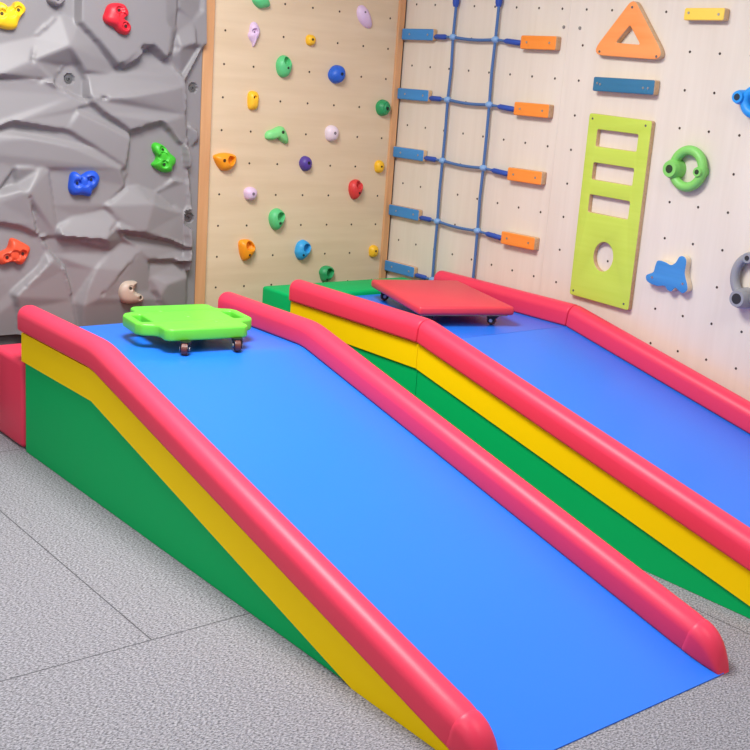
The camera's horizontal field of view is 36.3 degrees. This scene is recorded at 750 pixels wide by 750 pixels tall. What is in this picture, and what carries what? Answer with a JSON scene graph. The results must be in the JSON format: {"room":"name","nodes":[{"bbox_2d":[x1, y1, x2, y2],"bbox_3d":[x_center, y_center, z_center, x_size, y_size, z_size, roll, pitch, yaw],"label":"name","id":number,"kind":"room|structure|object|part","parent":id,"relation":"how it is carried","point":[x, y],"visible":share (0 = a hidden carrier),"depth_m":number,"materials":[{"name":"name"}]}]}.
{"room":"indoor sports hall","nodes":[
{"label":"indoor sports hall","id":0,"kind":"room"},
{"bbox_2d":[0,431,749,749],"bbox_3d":[-0.048,1.013,2.201,5.650,0.060,6.850,-8,19,-38],"label":"floor","id":1,"kind":"structure","parent":0,"point":[108,641],"depth_m":2.98,"materials":[{"name":"grey carpet"}]},
{"bbox_2d":[0,343,25,446],"bbox_3d":[-1.114,0.037,4.850,0.916,0.352,0.315,-8,19,-38],"label":"foam block","id":2,"kind":"object","parent":1,"relation":"on","point":[12,369],"visible":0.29,"depth_m":4.52,"materials":[{"name":"plastic"}]},
{"bbox_2d":[262,277,410,311],"bbox_3d":[-0.135,-0.180,5.623,0.870,0.527,0.248,-8,19,-38],"label":"foam block","id":3,"kind":"object","parent":1,"relation":"on","point":[277,296],"visible":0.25,"depth_m":5.42,"materials":[{"name":"plastic"}]},
{"bbox_2d":[17,292,728,749],"bbox_3d":[-0.184,0.275,3.753,0.979,0.575,2.612,-8,19,-38],"label":"slide","id":4,"kind":"object","parent":1,"relation":"on","point":[290,473],"visible":0.98,"depth_m":3.42,"materials":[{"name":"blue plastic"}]},
{"bbox_2d":[123,304,251,354],"bbox_3d":[-0.711,-0.177,4.398,0.472,0.094,0.470,-4,17,-30],"label":"board","id":5,"kind":"object","parent":4,"relation":"on","point":[182,323],"visible":1,"depth_m":4.30,"materials":[{"name":"green plastic"}]},
{"bbox_3d":[-0.558,0.295,3.509,0.092,0.546,2.516,-8,19,-38],"label":"rail","id":6,"kind":"part","parent":4,"relation":"part of","materials":[{"name":"red plastic"}]},
{"bbox_3d":[0.130,0.204,4.059,0.092,0.546,2.516,-8,19,-38],"label":"rail","id":7,"kind":"part","parent":4,"relation":"part of","materials":[{"name":"red plastic"}]},
{"bbox_2d":[289,271,577,395],"bbox_3d":[0.246,-0.081,5.199,0.966,0.602,0.892,-8,19,-38],"label":"platform","id":8,"kind":"object","parent":1,"relation":"on","point":[384,332],"visible":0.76,"depth_m":4.92,"materials":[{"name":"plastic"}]},
{"bbox_3d":[-0.075,-0.281,4.865,0.092,0.097,0.892,-8,19,-38],"label":"rail","id":9,"kind":"part","parent":8,"relation":"part of","materials":[{"name":"red plastic"}]},
{"bbox_2d":[371,280,513,324],"bbox_3d":[0.290,-0.328,5.165,0.444,0.090,0.634,-1,15,-19],"label":"board","id":10,"kind":"object","parent":8,"relation":"on","point":[428,299],"visible":0.9,"depth_m":5.02,"materials":[{"name":"red plastic"}]},
{"bbox_3d":[0.604,-0.370,5.408,0.092,0.097,0.892,-8,19,-38],"label":"rail","id":11,"kind":"part","parent":8,"relation":"part of","materials":[{"name":"red plastic"}]},
{"bbox_2d":[415,306,749,618],"bbox_3d":[1.221,0.291,4.040,0.966,0.600,2.241,-8,19,-38],"label":"ramp","id":12,"kind":"object","parent":1,"relation":"on","point":[643,449],"visible":1,"depth_m":4.17,"materials":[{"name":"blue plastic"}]},
{"bbox_3d":[1.532,0.220,4.344,0.092,0.570,2.143,-8,19,-38],"label":"rail","id":13,"kind":"part","parent":12,"relation":"part of","materials":[{"name":"red plastic"}]},
{"bbox_2d":[386,0,406,277],"bbox_3d":[2.248,-0.643,3.542,0.075,2.800,6.760,-8,19,-38],"label":"wall","id":14,"kind":"structure","parent":0,"point":[406,0],"depth_m":6.05,"materials":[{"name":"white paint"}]},
{"bbox_2d":[387,0,570,294],"bbox_3d":[0.472,-1.101,5.609,0.026,2.400,1.112,-8,19,-38],"label":"wall panel","id":15,"kind":"object","parent":14,"relation":"attached to","point":[519,75],"visible":0.68,"depth_m":5.55,"materials":[{"name":"brown wood"}]},
{"bbox_2d":[385,260,417,277],"bbox_3d":[0.137,-0.564,6.071,0.032,0.056,0.242,-8,19,-38],"label":"wooden block","id":16,"kind":"object","parent":15,"relation":"attached to","point":[392,266],"visible":1,"depth_m":6.05,"materials":[{"name":"blue paint"}]},
{"bbox_2d":[389,204,422,220],"bbox_3d":[0.158,-0.852,5.997,0.032,0.056,0.242,-8,19,-38],"label":"wooden block","id":17,"kind":"object","parent":15,"relation":"attached to","point":[395,210],"visible":1,"depth_m":5.98,"materials":[{"name":"blue paint"}]},
{"bbox_2d":[393,146,426,160],"bbox_3d":[0.180,-1.144,5.922,0.032,0.056,0.242,-8,19,-38],"label":"wooden block","id":18,"kind":"object","parent":15,"relation":"attached to","point":[399,152],"visible":1,"depth_m":5.90,"materials":[{"name":"blue paint"}]},
{"bbox_2d":[397,88,431,101],"bbox_3d":[0.201,-1.431,5.848,0.032,0.056,0.242,-8,19,-38],"label":"wooden block","id":19,"kind":"object","parent":15,"relation":"attached to","point":[403,93],"visible":1,"depth_m":5.83,"materials":[{"name":"blue paint"}]},
{"bbox_2d":[402,28,436,40],"bbox_3d":[0.223,-1.716,5.774,0.032,0.056,0.242,-8,19,-38],"label":"wooden block","id":20,"kind":"object","parent":15,"relation":"attached to","point":[407,34],"visible":1,"depth_m":5.75,"materials":[{"name":"blue paint"}]},
{"bbox_2d":[414,0,520,279],"bbox_3d":[0.460,-1.319,5.528,0.036,1.860,0.607,-8,19,-38],"label":"ladder","id":21,"kind":"object","parent":15,"relation":"attached to","point":[452,37],"visible":0.88,"depth_m":5.56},
{"bbox_2d":[501,231,539,249],"bbox_3d":[0.680,-0.631,5.376,0.038,0.060,0.218,-8,19,-38],"label":"wooden block","id":22,"kind":"object","parent":15,"relation":"attached to","point":[507,237],"visible":1,"depth_m":5.35,"materials":[{"name":"orange paint"}]},
{"bbox_2d":[507,167,546,184],"bbox_3d":[0.701,-0.921,5.301,0.038,0.060,0.218,-8,19,-38],"label":"wooden block","id":23,"kind":"object","parent":15,"relation":"attached to","point":[514,174],"visible":1,"depth_m":5.28,"materials":[{"name":"orange paint"}]},
{"bbox_2d":[514,102,553,117],"bbox_3d":[0.723,-1.210,5.227,0.038,0.060,0.218,-8,19,-38],"label":"wooden block","id":24,"kind":"object","parent":15,"relation":"attached to","point":[520,108],"visible":1,"depth_m":5.20,"materials":[{"name":"orange paint"}]},
{"bbox_2d":[520,35,560,50],"bbox_3d":[0.744,-1.494,5.154,0.038,0.060,0.218,-8,19,-38],"label":"wooden block","id":25,"kind":"object","parent":15,"relation":"attached to","point":[528,42],"visible":1,"depth_m":5.13,"materials":[{"name":"orange paint"}]},
{"bbox_2d":[539,0,749,400],"bbox_3d":[1.563,-0.685,4.311,0.026,2.400,2.380,-8,19,-38],"label":"wall panel","id":26,"kind":"object","parent":14,"relation":"attached to","point":[704,63],"visible":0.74,"depth_m":4.69,"materials":[{"name":"brown wood"}]},
{"bbox_2d":[570,113,654,309],"bbox_3d":[1.018,-0.708,4.949,0.027,0.806,0.341,-8,19,-38],"label":"board","id":27,"kind":"object","parent":26,"relation":"attached to","point":[614,286],"visible":1,"depth_m":4.93,"materials":[{"name":"paint"}]},
{"bbox_2d":[593,77,659,94],"bbox_3d":[1.052,-1.215,4.812,0.040,0.060,0.326,-8,19,-38],"label":"wooden bar","id":28,"kind":"object","parent":26,"relation":"attached to","point":[602,84],"visible":1,"depth_m":4.79,"materials":[{"name":"blue wood"}]},
{"bbox_2d":[596,1,664,59],"bbox_3d":[1.069,-1.433,4.760,0.033,0.228,0.344,-8,19,-38],"label":"triangle","id":29,"kind":"object","parent":26,"relation":"attached to","point":[634,17],"visible":1,"depth_m":4.74,"materials":[{"name":"orange paint"}]},
{"bbox_2d":[646,256,691,292],"bbox_3d":[1.220,-0.426,4.734,0.038,0.154,0.214,-8,19,-38],"label":"board","id":30,"kind":"object","parent":26,"relation":"attached to","point":[674,277],"visible":1,"depth_m":4.71,"materials":[{"name":"blue paint"}]},
{"bbox_2d":[663,145,708,191],"bbox_3d":[1.250,-0.832,4.612,0.059,0.185,0.197,-8,19,-38],"label":"hold","id":31,"kind":"object","parent":26,"relation":"attached to","point":[674,169],"visible":1,"depth_m":4.60,"materials":[{"name":"plastic"}]},
{"bbox_3d":[1.214,-0.838,4.657,0.058,0.083,0.082,-8,19,-38],"label":"knob","id":32,"kind":"part","parent":31,"relation":"part of","materials":[{"name":"plastic"}]},
{"bbox_3d":[1.297,-0.809,4.564,0.050,0.047,0.047,-8,19,-38],"label":"knob","id":33,"kind":"part","parent":31,"relation":"part of","materials":[{"name":"plastic"}]},
{"bbox_2d":[684,8,729,20],"bbox_3d":[1.295,-1.409,4.477,0.038,0.047,0.187,-8,19,-38],"label":"wooden bar","id":34,"kind":"object","parent":26,"relation":"attached to","point":[691,14],"visible":1,"depth_m":4.46,"materials":[{"name":"yellow paint"}]},
{"bbox_2d":[729,252,749,307],"bbox_3d":[1.449,-0.364,4.431,0.071,0.227,0.186,-8,19,-38],"label":"hold","id":35,"kind":"object","parent":26,"relation":"attached to","point":[740,297],"visible":1,"depth_m":4.45,"materials":[{"name":"plastic"}]},
{"bbox_3d":[1.430,-0.299,4.466,0.070,0.083,0.082,-8,19,-38],"label":"knob","id":36,"kind":"part","parent":35,"relation":"part of","materials":[{"name":"plastic"}]},
{"bbox_3d":[1.452,-0.452,4.427,0.052,0.049,0.049,-8,19,-38],"label":"knob","id":37,"kind":"part","parent":35,"relation":"part of","materials":[{"name":"plastic"}]},
{"bbox_2d":[732,87,749,117],"bbox_3d":[1.442,-1.035,4.341,0.056,0.130,0.189,-8,19,-38],"label":"hold","id":38,"kind":"object","parent":26,"relation":"attached to","point":[740,97],"visible":1,"depth_m":4.36,"materials":[{"name":"plastic"}]},
{"bbox_3d":[1.402,-1.064,4.387,0.055,0.058,0.058,-8,19,-38],"label":"knob","id":39,"kind":"part","parent":38,"relation":"part of","materials":[{"name":"plastic"}]},
{"bbox_3d":[-2.059,-1.173,4.357,5.650,2.800,0.090,-8,19,-38],"label":"wall","id":40,"kind":"structure","parent":0,"visible":0},
{"bbox_2d":[0,334,20,344],"bbox_3d":[-2.605,0.106,4.196,4.340,0.333,0.075,-8,19,-38],"label":"baseboard","id":41,"kind":"structure","parent":40,"relation":"attached to","point":[14,338],"depth_m":4.93,"materials":[{"name":"grey paint"}]},
{"bbox_2d":[0,0,206,334],"bbox_3d":[-1.485,-1.082,4.701,1.752,1.865,0.159,-8,19,-38],"label":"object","id":42,"kind":"structure","parent":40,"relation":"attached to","point":[78,94],"depth_m":4.94,"materials":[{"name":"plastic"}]},
{"bbox_2d":[0,1,25,29],"bbox_3d":[-1.455,-1.431,4.554,0.145,0.113,0.046,-8,19,-38],"label":"hold","id":43,"kind":"object","parent":42,"relation":"attached to","point":[10,16],"visible":1,"depth_m":4.55,"materials":[{"name":"plastic"}]},
{"bbox_2d":[0,238,29,263],"bbox_3d":[-1.513,-0.515,4.796,0.150,0.113,0.046,-8,19,-38],"label":"hold","id":44,"kind":"object","parent":42,"relation":"attached to","point":[16,251],"visible":1,"depth_m":4.79,"materials":[{"name":"plastic"}]},
{"bbox_2d":[46,0,64,6],"bbox_3d":[-1.294,-1.529,4.659,0.075,0.058,0.046,-8,19,-38],"label":"hold","id":45,"kind":"object","parent":42,"relation":"attached to","point":[55,3],"visible":1,"depth_m":4.65,"materials":[{"name":"plastic"}]},
{"bbox_2d":[64,74,71,82],"bbox_3d":[-1.288,-1.244,4.813,0.036,0.036,0.008,-8,19,-38],"label":"washer","id":46,"kind":"object","parent":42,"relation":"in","point":[67,77],"depth_m":4.81,"materials":[{"name":"grey metal"}]},
{"bbox_2d":[68,171,99,195],"bbox_3d":[-1.246,-0.822,4.921,0.139,0.113,0.049,-8,19,-38],"label":"hold","id":47,"kind":"object","parent":42,"relation":"attached to","point":[78,184],"visible":1,"depth_m":4.90,"materials":[{"name":"plastic"}]},
{"bbox_2d":[103,3,130,34],"bbox_3d":[-1.073,-1.490,4.789,0.125,0.128,0.046,-8,19,-38],"label":"hold","id":48,"kind":"object","parent":42,"relation":"attached to","point":[114,15],"visible":1,"depth_m":4.77,"materials":[{"name":"plastic"}]},
{"bbox_2d":[118,280,143,303],"bbox_3d":[-1.097,-0.373,5.181,0.132,0.108,0.046,-10,20,-44],"label":"hold","id":49,"kind":"object","parent":42,"relation":"attached to","point":[127,294],"visible":1,"depth_m":5.15,"materials":[{"name":"beige plastic"}]},
{"bbox_2d":[151,142,175,172],"bbox_3d":[-0.943,-0.974,5.139,0.119,0.134,0.046,-8,19,-38],"label":"hold","id":50,"kind":"object","parent":42,"relation":"attached to","point":[164,161],"visible":1,"depth_m":5.12,"materials":[{"name":"plastic"}]},
{"bbox_2d":[185,214,191,221],"bbox_3d":[-0.868,-0.732,5.330,0.036,0.036,0.008,-8,19,-38],"label":"washer","id":51,"kind":"object","parent":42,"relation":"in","point":[188,217],"depth_m":5.33,"materials":[{"name":"grey metal"}]},
{"bbox_2d":[188,84,195,91],"bbox_3d":[-0.827,-1.300,5.183,0.036,0.036,0.008,-8,19,-38],"label":"washer","id":52,"kind":"object","parent":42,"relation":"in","point":[191,87],"depth_m":5.18,"materials":[{"name":"grey metal"}]},
{"bbox_2d":[194,0,405,307],"bbox_3d":[-0.369,-1.176,5.659,1.182,2.400,0.087,-8,19,-38],"label":"panel","id":53,"kind":"object","parent":40,"relation":"attached to","point":[318,207],"visible":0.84,"depth_m":5.62,"materials":[{"name":"brown wood"}]},
{"bbox_2d":[213,153,236,170],"bbox_3d":[-0.699,-1.000,5.382,0.124,0.085,0.040,-8,19,-38],"label":"hold","id":54,"kind":"object","parent":53,"relation":"attached to","point":[224,161],"visible":1,"depth_m":5.37,"materials":[{"name":"orange plastic"}]},
{"bbox_2d":[238,239,255,260],"bbox_3d":[-0.617,-0.606,5.576,0.093,0.106,0.042,-8,19,-38],"label":"hold","id":55,"kind":"object","parent":53,"relation":"attached to","point":[246,247],"visible":1,"depth_m":5.56,"materials":[{"name":"orange plastic"}]},
{"bbox_2d":[243,187,256,200],"bbox_3d":[-0.594,-0.871,5.513,0.069,0.066,0.037,-8,19,-38],"label":"hold","id":56,"kind":"object","parent":53,"relation":"attached to","point":[250,193],"visible":1,"depth_m":5.50,"materials":[{"name":"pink plastic"}]},
{"bbox_2d":[247,91,258,109],"bbox_3d":[-0.570,-1.294,5.401,0.057,0.088,0.032,-8,19,-38],"label":"hold","id":57,"kind":"object","parent":53,"relation":"attached to","point":[252,97],"visible":1,"depth_m":5.39,"materials":[{"name":"yellow plastic"}]},
{"bbox_2d":[248,22,259,46],"bbox_3d":[-0.556,-1.583,5.322,0.063,0.114,0.030,-8,19,-38],"label":"hold","id":58,"kind":"object","parent":53,"relation":"attached to","point":[254,30],"visible":1,"depth_m":5.31,"materials":[{"name":"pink plastic"}]},
{"bbox_2d":[252,0,269,8],"bbox_3d":[-0.520,-1.733,5.300,0.095,0.071,0.036,-8,19,-38],"label":"hold","id":59,"kind":"object","parent":53,"relation":"attached to","point":[260,4],"visible":1,"depth_m":5.29,"materials":[{"name":"green plastic"}]},
{"bbox_2d":[268,208,284,229],"bbox_3d":[-0.477,-0.765,5.643,0.090,0.109,0.041,-8,19,-38],"label":"hold","id":60,"kind":"object","parent":53,"relation":"attached to","point":[276,218],"visible":1,"depth_m":5.63,"materials":[{"name":"green plastic"}]},
{"bbox_2d":[265,126,287,143],"bbox_3d":[-0.468,-1.159,5.531,0.135,0.084,0.032,-8,19,-38],"label":"hold","id":61,"kind":"object","parent":53,"relation":"attached to","point":[278,132],"visible":1,"depth_m":5.52,"materials":[{"name":"plastic"}]},
{"bbox_2d":[276,55,291,77],"bbox_3d":[-0.427,-1.470,5.460,0.084,0.104,0.041,-8,19,-38],"label":"hold","id":62,"kind":"object","parent":53,"relation":"attached to","point":[283,63],"visible":1,"depth_m":5.45,"materials":[{"name":"green plastic"}]},
{"bbox_2d":[295,240,310,259],"bbox_3d":[-0.357,-0.629,5.788,0.092,0.104,0.040,-8,19,-38],"label":"hold","id":63,"kind":"object","parent":53,"relation":"attached to","point":[302,248],"visible":1,"depth_m":5.77,"materials":[{"name":"blue plastic"}]},
{"bbox_2d":[299,156,311,170],"bbox_3d":[-0.338,-1.046,5.673,0.069,0.075,0.037,-8,19,-38],"label":"hold","id":64,"kind":"object","parent":53,"relation":"attached to","point":[305,163],"visible":1,"depth_m":5.66,"materials":[{"name":"purple plastic"}]},
{"bbox_2d":[306,35,315,45],"bbox_3d":[-0.305,-1.615,5.524,0.053,0.052,0.028,-8,19,-38],"label":"hold","id":65,"kind":"object","parent":53,"relation":"attached to","point":[310,39],"visible":1,"depth_m":5.51,"materials":[{"name":"yellow plastic"}]},
{"bbox_2d":[319,265,333,281],"bbox_3d":[-0.244,-0.520,5.919,0.088,0.086,0.039,-8,19,-38],"label":"hold","id":66,"kind":"object","parent":53,"relation":"attached to","point":[326,273],"visible":1,"depth_m":5.91,"materials":[{"name":"plastic"}]},
{"bbox_2d":[325,125,338,140],"bbox_3d":[-0.210,-1.208,5.729,0.077,0.080,0.037,-8,19,-38],"label":"hold","id":67,"kind":"object","parent":53,"relation":"attached to","point":[331,132],"visible":1,"depth_m":5.71,"materials":[{"name":"white plastic"}]},
{"bbox_2d":[328,65,345,83],"bbox_3d":[-0.180,-1.484,5.657,0.094,0.090,0.048,-8,19,-38],"label":"hold","id":68,"kind":"object","parent":53,"relation":"attached to","point":[336,74],"visible":1,"depth_m":5.64,"materials":[{"name":"blue plastic"}]},
{"bbox_2d":[348,179,362,199],"bbox_3d":[-0.093,-0.955,5.906,0.084,0.104,0.040,-8,19,-38],"label":"hold","id":69,"kind":"object","parent":53,"relation":"attached to","point":[355,187],"visible":1,"depth_m":5.89,"materials":[{"name":"red plastic"}]},
{"bbox_2d":[357,5,371,27],"bbox_3d":[-0.045,-1.780,5.689,0.098,0.108,0.030,-8,19,-38],"label":"hold","id":70,"kind":"object","parent":53,"relation":"attached to","point":[363,15],"visible":1,"depth_m":5.67,"materials":[{"name":"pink plastic"}]},
{"bbox_2d":[369,245,378,256],"bbox_3d":[-0.002,-0.656,6.084,0.057,0.066,0.031,-8,19,-38],"label":"hold","id":71,"kind":"object","parent":53,"relation":"attached to","point":[373,249],"visible":1,"depth_m":6.07,"materials":[{"name":"yellow plastic"}]},
{"bbox_2d":[374,160,383,172],"bbox_3d":[0.028,-1.085,5.972,0.057,0.066,0.031,-8,19,-38],"label":"hold","id":72,"kind":"object","parent":53,"relation":"attached to","point":[379,165],"visible":1,"depth_m":5.96,"materials":[{"name":"yellow plastic"}]},
{"bbox_2d":[376,99,390,115],"bbox_3d":[0.050,-1.373,5.889,0.084,0.084,0.044,-8,19,-38],"label":"hold","id":73,"kind":"object","parent":53,"relation":"attached to","point":[383,107],"visible":1,"depth_m":5.87,"materials":[{"name":"plastic"}]}
]}

